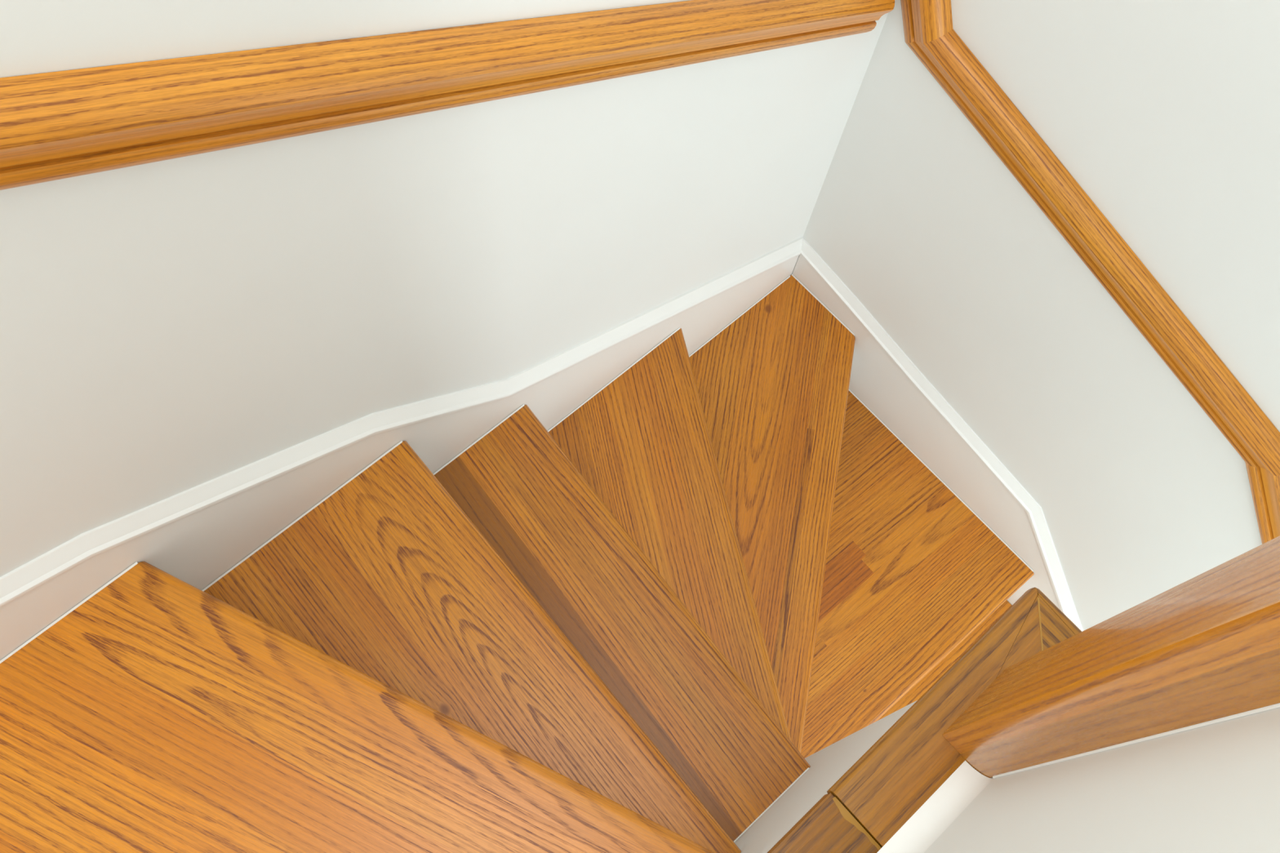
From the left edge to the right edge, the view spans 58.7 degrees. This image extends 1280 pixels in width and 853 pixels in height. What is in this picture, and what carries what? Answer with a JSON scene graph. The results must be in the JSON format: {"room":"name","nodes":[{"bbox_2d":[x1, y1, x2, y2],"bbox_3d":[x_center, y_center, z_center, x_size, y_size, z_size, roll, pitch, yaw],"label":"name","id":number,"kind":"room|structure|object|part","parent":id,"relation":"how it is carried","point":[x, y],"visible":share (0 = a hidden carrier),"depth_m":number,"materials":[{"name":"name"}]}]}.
{"room":"staircase","nodes":[
{"label":"staircase","id":0,"kind":"room"},
{"bbox_2d":[0,0,888,577],"bbox_3d":[-0.572,-0.046,0.931,2.715,4.100,0.100,-39,76,-17],"label":"wall","id":1,"kind":"structure","parent":0,"point":[170,327],"depth_m":1.15,"materials":[{"name":"paint"}]},
{"bbox_2d":[0,236,803,663],"bbox_3d":[-0.492,0.289,1.907,2.214,2.057,0.018,-39,76,-17],"label":"baseboard","id":2,"kind":"structure","parent":1,"relation":"attached to","point":[197,535],"depth_m":1.45,"materials":[{"name":"paint"}]},
{"bbox_2d":[0,0,894,190],"bbox_3d":[-0.453,-0.150,0.673,2.262,1.399,0.032,-39,76,-17],"label":"handrail","id":3,"kind":"object","parent":1,"relation":"attached to","point":[54,126],"visible":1,"depth_m":0.91,"materials":[{"name":"brown wood"}]},
{"bbox_2d":[733,700,917,852],"bbox_3d":[0.206,1.543,1.494,1.500,1.978,1.512,-39,76,-17],"label":"wall","id":4,"kind":"structure","parent":0,"point":[830,763],"depth_m":1.37,"materials":[{"name":"paint"}]},
{"bbox_2d":[767,587,1081,852],"bbox_3d":[0.253,1.046,0.621,1.442,0.028,1.340,-39,76,-17],"label":"wall cap","id":5,"kind":"object","parent":4,"relation":"on","point":[884,788],"visible":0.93,"depth_m":0.92,"materials":[{"name":"brown wood"}]},
{"bbox_2d":[942,535,1279,778],"bbox_3d":[0.344,-0.038,0.240,0.084,1.500,0.047,-39,76,-17],"label":"handrail","id":6,"kind":"object","parent":5,"relation":"on","point":[1203,651],"visible":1,"depth_m":0.65,"materials":[{"name":"brown wood"}]},
{"bbox_2d":[802,0,1279,631],"bbox_3d":[1.304,0.130,1.002,0.100,4.100,2.615,-39,76,-17],"label":"wall","id":7,"kind":"structure","parent":0,"point":[1165,113],"depth_m":1.76,"materials":[{"name":"paint"}]},
{"bbox_2d":[791,238,1083,631],"bbox_3d":[0.785,0.355,2.543,0.018,1.010,1.514,-39,76,-17],"label":"baseboard","id":8,"kind":"structure","parent":7,"relation":"attached to","point":[883,379],"depth_m":2.30,"materials":[{"name":"paint"}]},
{"bbox_2d":[900,0,1279,544],"bbox_3d":[0.865,0.117,1.843,0.032,1.274,1.614,-39,76,-17],"label":"handrail","id":9,"kind":"object","parent":7,"relation":"attached to","point":[929,33],"visible":1,"depth_m":1.60,"materials":[{"name":"brown wood"}]},
{"bbox_3d":[0.397,-0.606,1.555,0.032,0.265,0.104,-39,76,-17],"label":"rail","id":10,"kind":"part","parent":9,"relation":"part of","materials":[{"name":"brown wood"}]},
{"bbox_3d":[1.124,0.477,1.923,0.032,0.893,0.797,-39,76,-17],"label":"rail","id":11,"kind":"part","parent":9,"relation":"part of","materials":[{"name":"brown wood"}]},
{"bbox_2d":[924,707,1279,852],"bbox_3d":[0.351,0.801,-0.424,1.458,2.100,1.462,-39,76,-17],"label":"wall","id":12,"kind":"structure","parent":0,"point":[1215,788],"depth_m":0.59,"materials":[{"name":"paint"}]},
{"bbox_2d":[877,760,993,852],"bbox_3d":[-0.206,0.658,0.716,1.284,0.021,0.021,-39,76,-17],"label":"trim","id":13,"kind":"structure","parent":12,"relation":"attached to","point":[931,820],"depth_m":0.90,"materials":[{"name":"paint"}]},
{"bbox_3d":[0.655,0.753,2.473,0.699,0.161,0.013,-39,76,-17],"label":"stair riser","id":14,"kind":"structure","parent":0,"visible":0},
{"bbox_2d":[879,600,1011,719],"bbox_3d":[0.592,0.643,2.410,0.699,0.028,0.262,-39,76,-17],"label":"stair tread","id":15,"kind":"structure","parent":14,"relation":"on","point":[927,682],"depth_m":2.45,"materials":[{"name":"brown wood"}]},
{"bbox_3d":[0.523,0.527,2.349,0.699,0.161,0.033,-39,76,-17],"label":"stair riser","id":16,"kind":"structure","parent":15,"relation":"on","visible":0},
{"bbox_2d":[800,391,1033,758],"bbox_3d":[0.345,0.296,2.327,0.699,0.028,0.626,-39,76,-17],"label":"stair tread","id":17,"kind":"structure","parent":16,"relation":"on","point":[911,571],"depth_m":2.32,"materials":[{"name":"brown wood"}]},
{"bbox_3d":[0.320,0.236,2.246,0.713,0.161,0.542,-39,76,-17],"label":"stair riser","id":18,"kind":"structure","parent":17,"relation":"on","visible":0},
{"bbox_2d":[688,275,855,753],"bbox_3d":[0.179,0.146,2.169,0.377,0.028,1.021,12,68,0],"label":"stair tread","id":19,"kind":"structure","parent":18,"relation":"on","point":[772,385],"depth_m":2.20,"materials":[{"name":"brown wood"}]},
{"bbox_3d":[0.134,0.235,2.027,0.398,0.161,0.689,-39,76,-17],"label":"stair riser","id":20,"kind":"structure","parent":19,"relation":"on","visible":0},
{"bbox_2d":[548,328,791,742],"bbox_3d":[-0.001,0.226,1.918,0.345,0.028,0.819,-10,69,-8],"label":"stair tread","id":21,"kind":"structure","parent":20,"relation":"on","point":[642,443],"depth_m":1.95,"materials":[{"name":"brown wood"}]},
{"bbox_3d":[0.006,0.278,1.795,0.064,0.161,0.689,-39,76,-17],"label":"stair riser","id":22,"kind":"structure","parent":21,"relation":"on","visible":0},
{"bbox_2d":[434,404,810,841],"bbox_3d":[-0.047,0.290,1.683,0.263,0.028,0.689,-39,76,-17],"label":"stair tread","id":23,"kind":"structure","parent":22,"relation":"on","point":[517,486],"depth_m":1.67,"materials":[{"name":"brown wood"}]},
{"bbox_3d":[-0.125,0.323,1.561,0.033,0.161,0.689,-39,76,-17],"label":"stair riser","id":24,"kind":"structure","parent":23,"relation":"on","visible":0},
{"bbox_2d":[203,440,741,852],"bbox_3d":[-0.230,0.378,1.428,0.376,0.028,0.689,-39,76,-17],"label":"stair tread","id":25,"kind":"structure","parent":24,"relation":"on","point":[388,577],"depth_m":1.46,"materials":[{"name":"brown wood"}]},
{"bbox_3d":[-0.251,0.365,1.329,0.299,0.161,0.689,-39,76,-17],"label":"stair riser","id":26,"kind":"structure","parent":25,"relation":"on","visible":0},
{"bbox_2d":[0,561,714,852],"bbox_3d":[-0.503,0.538,1.137,1.039,0.028,0.689,-39,76,-17],"label":"stair tread","id":27,"kind":"structure","parent":26,"relation":"on","point":[158,714],"depth_m":1.21,"materials":[{"name":"brown wood"}]}
]}

